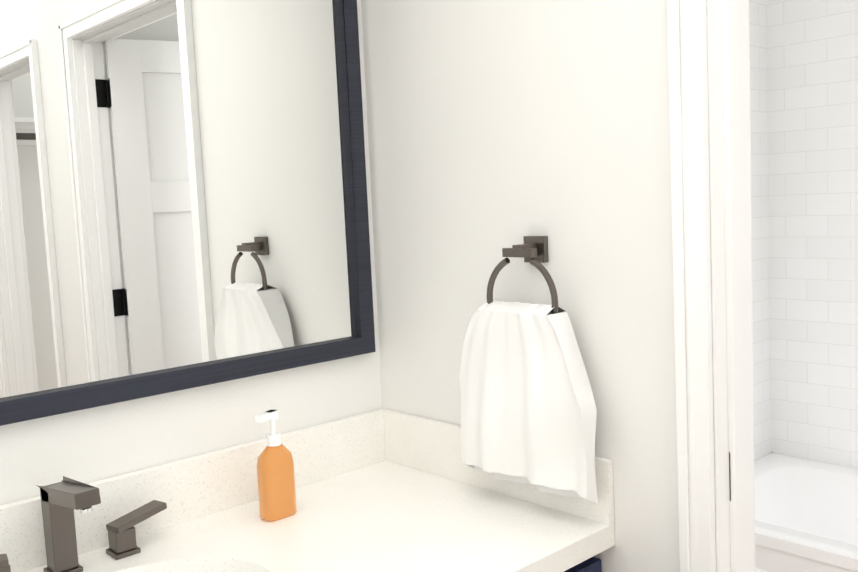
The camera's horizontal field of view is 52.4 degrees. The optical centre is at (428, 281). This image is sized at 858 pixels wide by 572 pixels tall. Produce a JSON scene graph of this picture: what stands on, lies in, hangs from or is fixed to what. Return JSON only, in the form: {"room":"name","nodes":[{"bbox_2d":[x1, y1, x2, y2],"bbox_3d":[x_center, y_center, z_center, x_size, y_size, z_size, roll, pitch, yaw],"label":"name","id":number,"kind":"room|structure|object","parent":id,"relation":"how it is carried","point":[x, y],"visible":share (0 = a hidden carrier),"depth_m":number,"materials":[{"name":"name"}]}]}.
{"room":"bathroom","nodes":[
{"label":"bathroom","id":0,"kind":"room"},
{"bbox_2d":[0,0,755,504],"bbox_3d":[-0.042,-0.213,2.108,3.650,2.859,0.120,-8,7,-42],"label":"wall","id":1,"kind":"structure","parent":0,"point":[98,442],"depth_m":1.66,"materials":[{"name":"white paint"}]},
{"bbox_2d":[0,0,375,425],"bbox_3d":[-0.670,-0.244,1.423,1.422,0.946,0.027,-8,7,-42],"label":"mirror","id":2,"kind":"object","parent":1,"relation":"attached to","point":[183,196],"visible":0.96,"depth_m":1.62,"materials":[{"name":"clear glass"}]},
{"bbox_2d":[361,0,679,571],"bbox_3d":[1.202,-0.131,0.588,0.110,2.859,3.804,-8,7,-42],"label":"wall","id":3,"kind":"structure","parent":0,"point":[495,127],"depth_m":1.58,"materials":[{"name":"white paint"}]},
{"bbox_2d":[459,236,598,504],"bbox_3d":[0.173,0.151,1.596,0.094,0.464,0.310,-8,7,-42],"label":"towel ring","id":4,"kind":"object","parent":3,"relation":"attached to","point":[528,411],"visible":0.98,"depth_m":1.56,"materials":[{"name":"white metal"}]},
{"bbox_2d":[667,0,755,571],"bbox_3d":[0.771,0.226,1.108,0.158,2.094,0.935,-8,7,-42],"label":"trim","id":5,"kind":"structure","parent":3,"relation":"attached to","point":[709,82],"depth_m":1.37,"materials":[{"name":"white wood"}]},
{"bbox_2d":[729,455,730,500],"bbox_3d":[0.496,0.313,1.413,0.030,0.080,0.002,-8,7,-42],"label":"strike plate","id":6,"kind":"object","parent":5,"relation":"attached to","point":[729,474],"depth_m":1.40,"materials":[{"name":"black metal"}]},
{"bbox_3d":[1.338,1.312,0.782,3.850,0.060,4.200,-8,7,-42],"label":"floor","id":7,"kind":"structure","parent":0,"visible":0},
{"bbox_2d":[564,557,601,571],"bbox_3d":[-0.417,0.921,1.296,1.508,0.784,0.638,-8,7,-42],"label":"bathroom vanity","id":8,"kind":"object","parent":7,"relation":"on","point":[592,564],"visible":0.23,"depth_m":1.54,"materials":[{"name":"blue wood"}]},
{"bbox_2d":[0,408,614,571],"bbox_3d":[-0.443,0.452,1.255,1.514,0.155,0.630,-8,7,-42],"label":"countertop","id":9,"kind":"structure","parent":8,"relation":"on","point":[382,490],"depth_m":1.59,"materials":[{"name":"white stone"}]},
{"bbox_2d":[0,476,166,571],"bbox_3d":[-0.574,0.399,1.395,0.375,0.166,0.178,-8,7,-42],"label":"faucet","id":10,"kind":"object","parent":9,"relation":"on","point":[63,500],"visible":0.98,"depth_m":1.42,"materials":[{"name":"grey metal"}]},
{"bbox_2d":[255,409,296,521],"bbox_3d":[-0.292,0.344,1.641,0.074,0.203,0.042,-8,7,-42],"label":"soap bottle","id":11,"kind":"object","parent":9,"relation":"on","point":[276,482],"visible":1,"depth_m":1.63,"materials":[{"name":"orange plastic"}]},
{"bbox_2d":[754,453,857,571],"bbox_3d":[1.550,0.911,2.491,0.764,0.400,1.542,-8,7,-42],"label":"bathtub","id":12,"kind":"object","parent":7,"relation":"on","point":[806,515],"visible":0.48,"depth_m":3.02,"materials":[{"name":"white ceramic"}]},
{"bbox_3d":[1.822,-0.355,2.680,0.120,2.859,1.559,-8,7,-42],"label":"wall","id":13,"kind":"structure","parent":0,"visible":0},
{"bbox_2d":[749,0,857,468],"bbox_3d":[1.496,-0.142,2.389,0.790,1.720,1.558,-8,7,-42],"label":"tiled wall","id":14,"kind":"structure","parent":13,"relation":"attached to","point":[804,121],"depth_m":3.11,"materials":[{"name":"white tile"}]}
]}

